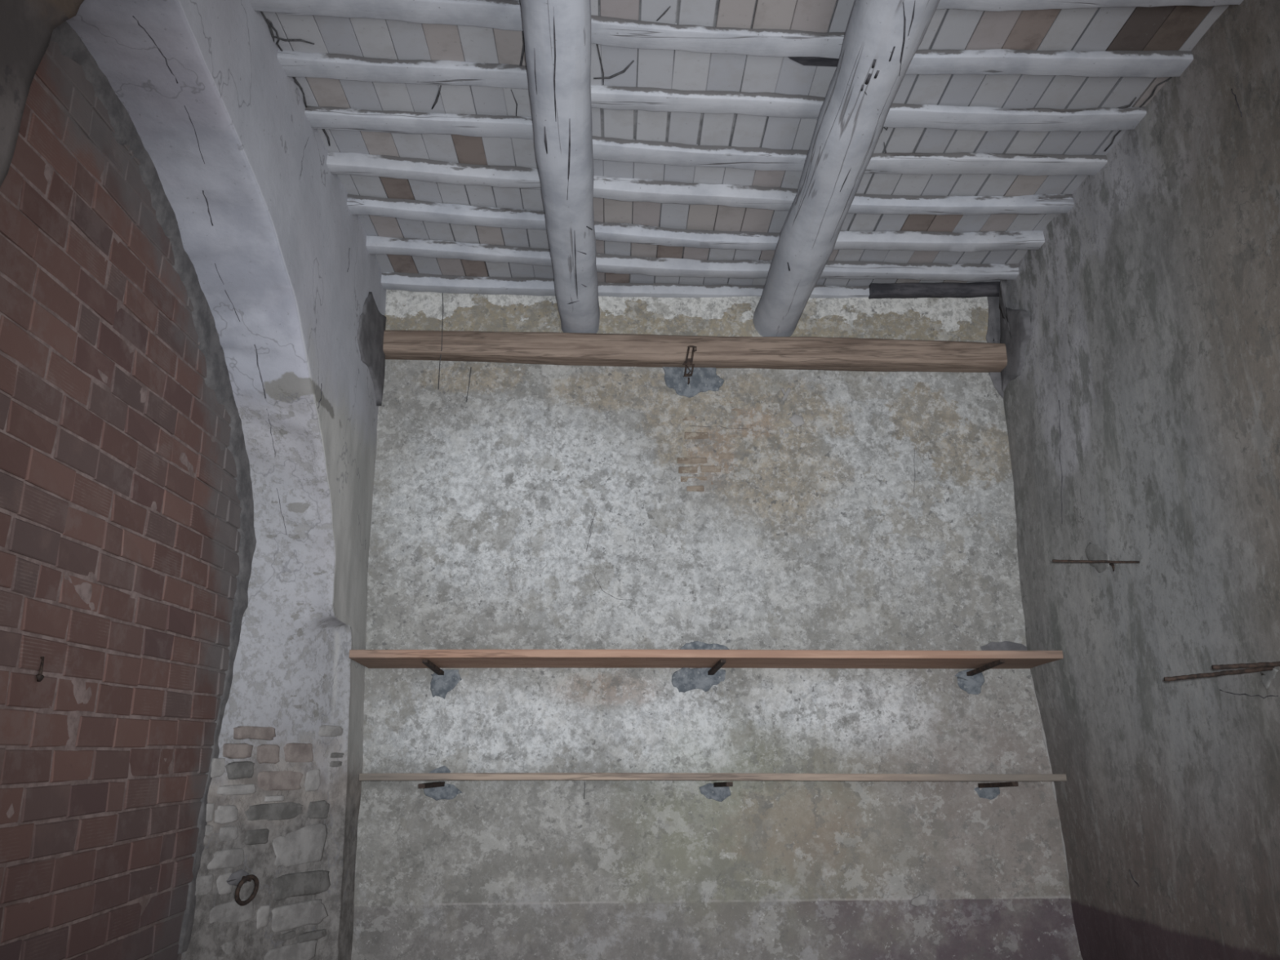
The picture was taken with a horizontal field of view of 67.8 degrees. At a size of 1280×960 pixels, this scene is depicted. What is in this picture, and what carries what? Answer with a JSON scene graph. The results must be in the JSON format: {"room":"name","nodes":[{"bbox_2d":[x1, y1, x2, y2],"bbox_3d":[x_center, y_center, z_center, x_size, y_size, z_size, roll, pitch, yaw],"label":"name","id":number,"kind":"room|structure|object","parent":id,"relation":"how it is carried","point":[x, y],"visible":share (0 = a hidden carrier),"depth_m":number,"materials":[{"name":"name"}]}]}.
{"room":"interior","nodes":[
{"label":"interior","id":0,"kind":"room"},
{"bbox_2d":[0,0,386,959],"bbox_3d":[-1.799,-0.131,2.405,0.613,4.620,7.053,0,-16,-2],"label":"wall","id":1,"kind":"structure","parent":0,"point":[193,302],"depth_m":3.93,"materials":[{"name":"brick"}]},
{"bbox_2d":[35,656,44,681],"bbox_3d":[-1.973,0.619,3.115,0.092,0.085,0.035,-10,-19,32],"label":"spike","id":2,"kind":"object","parent":1,"relation":"attached to","point":[39,677],"visible":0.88,"depth_m":3.10,"materials":[{"name":"grey metal"}]},
{"bbox_2d":[234,874,258,906],"bbox_3d":[-1.869,1.939,4.502,0.082,0.138,0.132,-8,-17,25],"label":"ring","id":3,"kind":"object","parent":1,"relation":"attached to","point":[248,877],"visible":0.98,"depth_m":4.49,"materials":[{"name":"metal"}]},
{"bbox_2d":[266,18,306,107],"bbox_3d":[-1.571,-1.853,4.266,0.029,0.016,0.574,0,-16,-3],"label":"cobweb","id":4,"kind":"object","parent":1,"relation":"attached to","point":[267,20],"visible":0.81,"depth_m":4.14},
{"bbox_2d":[292,76,304,93],"bbox_3d":[-1.579,-1.835,4.345,0.014,0.010,0.228,-2,-16,5],"label":"cobweb","id":5,"kind":"object","parent":1,"relation":"attached to","point":[296,82],"visible":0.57,"depth_m":4.38},
{"bbox_2d":[322,128,330,146],"bbox_3d":[-1.573,-1.734,4.704,0.037,0.012,0.269,-2,-16,5],"label":"cobweb","id":6,"kind":"object","parent":1,"relation":"attached to","point":[323,130],"visible":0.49,"depth_m":4.75},
{"bbox_2d":[351,282,1082,959],"bbox_3d":[0.411,0.794,5.935,4.650,4.720,0.370,0,-16,-2],"label":"wall","id":7,"kind":"structure","parent":0,"point":[553,506],"depth_m":5.68,"materials":[{"name":"paint"}]},
{"bbox_2d":[417,782,444,787],"bbox_3d":[-1.150,1.696,5.295,0.040,0.029,0.452,-2,-16,4],"label":"shelf bracket","id":8,"kind":"object","parent":7,"relation":"attached to","point":[432,784],"visible":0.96,"depth_m":5.21,"materials":[{"name":"metal"}]},
{"bbox_2d":[422,658,444,675],"bbox_3d":[-1.178,1.083,5.466,0.035,0.067,0.453,-1,-16,2],"label":"shelf bracket","id":9,"kind":"object","parent":7,"relation":"attached to","point":[432,666],"visible":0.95,"depth_m":5.41,"materials":[{"name":"metal"}]},
{"bbox_2d":[466,367,471,402],"bbox_3d":[-1.098,-0.611,6.105,0.026,0.242,0.006,0,-16,-2],"label":"string","id":10,"kind":"object","parent":7,"relation":"hanging from","point":[471,367],"visible":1,"depth_m":6.10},
{"bbox_2d":[382,329,1007,372],"bbox_3d":[0.341,-0.828,6.155,4.220,0.235,0.177,0,-16,-2],"label":"lintel beam","id":11,"kind":"structure","parent":7,"relation":"attached to","point":[788,353],"depth_m":6.08,"materials":[{"name":"brown wood"}]},
{"bbox_2d":[438,293,443,389],"bbox_3d":[-1.275,-0.947,6.124,0.015,0.728,0.150,5,-17,-18],"label":"string","id":12,"kind":"object","parent":11,"relation":"hanging from","point":[442,293],"visible":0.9,"depth_m":6.09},
{"bbox_2d":[520,0,599,333],"bbox_3d":[-0.316,-1.805,3.638,0.294,0.320,5.640,0,-16,-2],"label":"ceiling beam","id":13,"kind":"structure","parent":11,"relation":"on","point":[557,33],"depth_m":4.23,"materials":[{"name":"white wood"}]},
{"bbox_2d":[682,345,697,384],"bbox_3d":[0.313,-0.732,6.102,0.094,0.210,0.171,0,-16,-2],"label":"strap","id":14,"kind":"object","parent":11,"relation":"attached to","point":[688,361],"visible":1,"depth_m":6.05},
{"bbox_2d":[752,0,939,337],"bbox_3d":[0.987,-1.807,3.674,0.343,0.328,5.645,0,-16,-2],"label":"ceiling beam","id":15,"kind":"structure","parent":11,"relation":"on","point":[882,39],"depth_m":4.29,"materials":[{"name":"white wood"}]},
{"bbox_2d":[349,648,1063,668],"bbox_3d":[0.379,1.032,5.468,3.950,0.087,0.447,0,-16,-2],"label":"wall shelf","id":16,"kind":"object","parent":7,"relation":"attached to","point":[461,658],"visible":1,"depth_m":5.31,"materials":[{"name":"brown wood"}]},
{"bbox_2d":[359,773,1066,781],"bbox_3d":[0.401,1.653,5.294,3.785,0.081,0.447,0,-16,-2],"label":"wall shelf","id":17,"kind":"object","parent":7,"relation":"attached to","point":[362,776],"visible":1,"depth_m":5.08,"materials":[{"name":"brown wood"}]},
{"bbox_2d":[707,658,725,675],"bbox_3d":[0.437,1.091,5.509,0.034,0.068,0.454,1,-16,-6],"label":"shelf bracket","id":18,"kind":"object","parent":7,"relation":"attached to","point":[715,668],"visible":0.95,"depth_m":5.45,"materials":[{"name":"metal"}]},
{"bbox_2d":[713,782,733,786],"bbox_3d":[0.460,1.708,5.336,0.040,0.044,0.452,1,-16,-6],"label":"shelf bracket","id":19,"kind":"object","parent":7,"relation":"attached to","point":[716,784],"visible":0.96,"depth_m":5.25,"materials":[{"name":"metal"}]},
{"bbox_2d":[966,659,1004,675],"bbox_3d":[1.996,1.102,5.549,0.034,0.073,0.456,2,-16,-9],"label":"shelf bracket","id":20,"kind":"object","parent":7,"relation":"attached to","point":[996,663],"visible":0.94,"depth_m":5.50,"materials":[{"name":"metal"}]},
{"bbox_2d":[977,782,1018,787],"bbox_3d":[2.004,1.723,5.375,0.040,0.049,0.454,2,-16,-8],"label":"shelf bracket","id":21,"kind":"object","parent":7,"relation":"attached to","point":[1000,784],"visible":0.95,"depth_m":5.31,"materials":[{"name":"metal"}]},
{"bbox_2d":[259,0,1229,286],"bbox_3d":[0.215,-2.293,3.146,5.200,0.205,7.200,0,-16,-2],"label":"ceiling","id":22,"kind":"structure","parent":0,"point":[1166,28],"depth_m":4.62,"materials":[{"name":"wood"}]},
{"bbox_2d":[260,11,274,41],"bbox_3d":[-1.583,-1.908,4.085,0.026,0.011,0.297,2,-16,-7],"label":"cobweb","id":23,"kind":"object","parent":22,"relation":"attached to","point":[261,12],"visible":0.7,"depth_m":4.03},
{"bbox_2d":[273,35,314,44],"bbox_3d":[-1.498,-1.901,4.114,0.174,0.009,0.022,3,-16,-11],"label":"cobweb","id":24,"kind":"object","parent":22,"relation":"attached to","point":[280,38],"visible":1,"depth_m":4.11},
{"bbox_2d":[248,0,523,31],"bbox_3d":[-0.996,-1.943,3.906,1.356,0.052,0.146,1,-16,-6],"label":"joist","id":25,"kind":"object","parent":22,"relation":"attached to","point":[504,15],"visible":0.79,"depth_m":3.90,"materials":[{"name":"white wood"}]},
{"bbox_2d":[277,49,528,88],"bbox_3d":[-1.007,-1.840,4.285,1.353,0.050,0.132,1,-16,-6],"label":"joist","id":26,"kind":"object","parent":22,"relation":"attached to","point":[295,64],"visible":0.76,"depth_m":4.25,"materials":[{"name":"white wood"}]},
{"bbox_2d":[304,106,533,139],"bbox_3d":[-1.017,-1.736,4.636,1.351,0.057,0.134,1,-16,-5],"label":"joist","id":27,"kind":"object","parent":22,"relation":"attached to","point":[318,117],"visible":0.76,"depth_m":4.60,"materials":[{"name":"white wood"}]},
{"bbox_2d":[326,152,541,189],"bbox_3d":[-1.027,-1.619,5.000,1.359,0.088,0.101,2,-16,-8],"label":"joist","id":28,"kind":"object","parent":22,"relation":"attached to","point":[349,163],"visible":0.8,"depth_m":4.96,"materials":[{"name":"white wood"}]},
{"bbox_2d":[431,84,441,109],"bbox_3d":[-0.955,-1.800,4.483,0.015,0.011,0.182,7,-17,-24],"label":"cobweb","id":29,"kind":"object","parent":22,"relation":"attached to","point":[439,90],"visible":1,"depth_m":4.47},
{"bbox_2d":[346,194,546,230],"bbox_3d":[-1.039,-1.513,5.397,1.365,0.082,0.122,2,-16,-9],"label":"joist","id":30,"kind":"object","parent":22,"relation":"attached to","point":[408,209],"visible":0.8,"depth_m":5.36,"materials":[{"name":"white wood"}]},
{"bbox_2d":[365,235,552,266],"bbox_3d":[-1.049,-1.395,5.810,1.363,0.082,0.113,2,-16,-8],"label":"joist","id":31,"kind":"object","parent":22,"relation":"attached to","point":[375,244],"visible":0.84,"depth_m":5.77,"materials":[{"name":"white wood"}]},
{"bbox_2d":[381,271,555,296],"bbox_3d":[-1.061,-1.277,6.219,1.349,0.091,0.119,1,-16,-5],"label":"joist","id":32,"kind":"object","parent":22,"relation":"attached to","point":[422,282],"visible":0.88,"depth_m":6.18,"materials":[{"name":"white wood"}]},
{"bbox_2d":[511,88,517,115],"bbox_3d":[-0.594,-1.789,4.534,0.021,0.007,0.211,0,-16,-2],"label":"cobweb","id":33,"kind":"object","parent":22,"relation":"attached to","point":[511,89],"visible":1,"depth_m":4.52},
{"bbox_2d":[519,31,524,66],"bbox_3d":[-0.532,-1.872,4.241,0.023,0.011,0.366,3,-16,-12],"label":"cobweb","id":34,"kind":"object","parent":22,"relation":"attached to","point":[522,33],"visible":0.53,"depth_m":4.18},
{"bbox_2d":[595,44,604,84],"bbox_3d":[-0.183,-1.888,4.193,0.015,0.008,0.441,-2,-16,5],"label":"cobweb","id":35,"kind":"object","parent":22,"relation":"attached to","point":[597,48],"visible":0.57,"depth_m":4.26},
{"bbox_2d":[593,60,634,79],"bbox_3d":[-0.111,-1.853,4.322,0.220,0.011,0.043,-10,-18,31],"label":"cobweb","id":36,"kind":"object","parent":22,"relation":"attached to","point":[633,61],"visible":1,"depth_m":4.34},
{"bbox_2d":[656,5,671,21],"bbox_3d":[0.100,-1.949,3.981,0.008,0.007,0.098,10,-19,-33],"label":"cobweb","id":37,"kind":"object","parent":22,"relation":"attached to","point":[666,11],"visible":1,"depth_m":3.98},
{"bbox_2d":[598,282,764,297],"bbox_3d":[0.257,-1.252,6.334,1.303,0.093,0.116,0,-16,-3],"label":"joist","id":38,"kind":"object","parent":22,"relation":"attached to","point":[615,290],"visible":0.78,"depth_m":6.29,"materials":[{"name":"white wood"}]},
{"bbox_2d":[595,253,772,278],"bbox_3d":[0.265,-1.346,6.006,1.308,0.089,0.124,1,-16,-5],"label":"joist","id":39,"kind":"object","parent":22,"relation":"attached to","point":[605,263],"visible":0.84,"depth_m":5.98,"materials":[{"name":"white wood"}]},
{"bbox_2d":[594,221,780,250],"bbox_3d":[0.275,-1.444,5.654,1.316,0.091,0.112,2,-16,-7],"label":"joist","id":40,"kind":"object","parent":22,"relation":"attached to","point":[613,232],"visible":0.84,"depth_m":5.62,"materials":[{"name":"white wood"}]},
{"bbox_2d":[593,175,798,210],"bbox_3d":[0.287,-1.569,5.211,1.316,0.091,0.117,2,-16,-7],"label":"joist","id":41,"kind":"object","parent":22,"relation":"attached to","point":[627,189],"visible":0.85,"depth_m":5.18,"materials":[{"name":"white wood"}]},
{"bbox_2d":[592,135,808,171],"bbox_3d":[0.295,-1.674,4.898,1.319,0.055,0.146,2,-16,-7],"label":"joist","id":42,"kind":"object","parent":22,"relation":"attached to","point":[607,148],"visible":0.86,"depth_m":4.87,"materials":[{"name":"white wood"}]},
{"bbox_2d":[591,84,825,119],"bbox_3d":[0.308,-1.788,4.500,1.310,0.053,0.134,1,-16,-5],"label":"joist","id":43,"kind":"object","parent":22,"relation":"attached to","point":[608,97],"visible":0.82,"depth_m":4.47,"materials":[{"name":"white wood"}]},
{"bbox_2d":[591,14,844,58],"bbox_3d":[0.318,-1.901,4.099,1.313,0.050,0.140,1,-16,-6],"label":"joist","id":44,"kind":"object","parent":22,"relation":"attached to","point":[607,31],"visible":0.82,"depth_m":4.08,"materials":[{"name":"white wood"}]},
{"bbox_2d":[788,56,839,66],"bbox_3d":[0.763,-1.888,4.250,0.317,0.030,0.079,2,-16,-8],"label":"strip","id":45,"kind":"object","parent":22,"relation":"attached to","point":[808,61],"visible":0.34,"depth_m":4.26,"materials":[{"name":"black wood"}]},
{"bbox_2d":[808,284,869,297],"bbox_3d":[1.226,-1.251,6.365,0.645,0.089,0.116,1,-16,-4],"label":"joist","id":46,"kind":"object","parent":22,"relation":"attached to","point":[819,291],"visible":0.55,"depth_m":6.33,"materials":[{"name":"white wood"}]},
{"bbox_2d":[819,260,1018,280],"bbox_3d":[1.704,-1.335,6.079,1.582,0.091,0.106,0,-16,-2],"label":"joist","id":47,"kind":"object","parent":22,"relation":"attached to","point":[833,268],"visible":0.83,"depth_m":6.05,"materials":[{"name":"white wood"}]},
{"bbox_2d":[868,281,999,298],"bbox_3d":[2.007,-1.263,6.331,0.960,0.102,0.103,0,-16,-2],"label":"joist","id":48,"kind":"object","parent":22,"relation":"attached to","point":[980,289],"visible":0.89,"depth_m":6.29,"materials":[{"name":"black wood"}]},
{"bbox_2d":[833,230,1044,251],"bbox_3d":[1.714,-1.439,5.713,1.580,0.089,0.126,0,-16,-2],"label":"joist","id":49,"kind":"object","parent":22,"relation":"attached to","point":[886,240],"visible":0.76,"depth_m":5.68,"materials":[{"name":"white wood"}]},
{"bbox_2d":[847,193,1074,214],"bbox_3d":[1.725,-1.548,5.338,1.580,0.080,0.115,0,-16,-2],"label":"joist","id":50,"kind":"object","parent":22,"relation":"attached to","point":[862,203],"visible":0.78,"depth_m":5.31,"materials":[{"name":"white wood"}]},
{"bbox_2d":[864,151,1107,175],"bbox_3d":[1.734,-1.657,4.998,1.580,0.052,0.158,0,-16,-2],"label":"joist","id":51,"kind":"object","parent":22,"relation":"attached to","point":[914,163],"visible":0.78,"depth_m":4.96,"materials":[{"name":"white wood"}]},
{"bbox_2d":[883,102,1146,131],"bbox_3d":[1.744,-1.761,4.627,1.580,0.053,0.153,0,-16,-2],"label":"joist","id":52,"kind":"object","parent":22,"relation":"attached to","point":[899,115],"visible":0.78,"depth_m":4.60,"materials":[{"name":"white wood"}]},
{"bbox_2d":[1117,97,1136,108],"bbox_3d":[2.313,-1.798,4.577,0.146,0.011,0.053,-12,-20,36],"label":"cobweb","id":53,"kind":"object","parent":52,"relation":"attached to","point":[1134,100],"visible":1,"depth_m":4.57},
{"bbox_2d":[905,48,1193,77],"bbox_3d":[1.754,-1.863,4.267,1.580,0.055,0.156,0,-16,-2],"label":"joist","id":54,"kind":"object","parent":22,"relation":"attached to","point":[1171,63],"visible":0.74,"depth_m":4.22,"materials":[{"name":"white wood"}]},
{"bbox_2d":[936,0,1243,11],"bbox_3d":[1.766,-1.974,3.864,1.585,0.058,0.131,0,-16,0],"label":"joist","id":55,"kind":"object","parent":22,"relation":"attached to","point":[978,5],"visible":0.81,"depth_m":3.88,"materials":[{"name":"white wood"}]},
{"bbox_2d":[999,0,1279,959],"bbox_3d":[2.651,-0.170,2.564,0.459,4.720,7.100,0,-16,-2],"label":"wall","id":56,"kind":"structure","parent":0,"point":[1140,378],"depth_m":4.41,"materials":[{"name":"paint"}]},
{"bbox_2d":[1052,559,1139,563],"bbox_3d":[2.256,0.399,4.648,0.487,0.024,0.012,0,-16,-2],"label":"peg","id":57,"kind":"object","parent":56,"relation":"attached to","point":[1053,560],"visible":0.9,"depth_m":4.64,"materials":[{"name":"brown wood"}]},
{"bbox_2d":[1109,563,1115,571],"bbox_3d":[2.399,0.444,4.833,0.027,0.063,0.159,-9,-18,28],"label":"nail","id":58,"kind":"object","parent":56,"relation":"attached to","point":[1110,564],"visible":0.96,"depth_m":4.77,"materials":[{"name":"metal"}]},
{"bbox_2d":[1104,76,1172,151],"bbox_3d":[2.412,-1.782,4.619,0.049,0.015,0.624,1,-16,-5],"label":"cobweb","id":59,"kind":"object","parent":56,"relation":"attached to","point":[1170,77],"visible":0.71,"depth_m":4.53},
{"bbox_2d":[1163,666,1274,680],"bbox_3d":[2.264,0.749,3.687,0.477,0.057,0.017,0,-16,-2],"label":"peg","id":60,"kind":"object","parent":56,"relation":"attached to","point":[1260,668],"visible":0.97,"depth_m":3.68,"materials":[{"name":"brown wood"}]},
{"bbox_2d":[1211,661,1279,669],"bbox_3d":[2.291,0.682,3.509,0.369,0.032,0.017,0,-16,-2],"label":"peg","id":61,"kind":"object","parent":56,"relation":"attached to","point":[1260,664],"visible":1,"depth_m":3.50,"materials":[{"name":"brown wood"}]}
]}

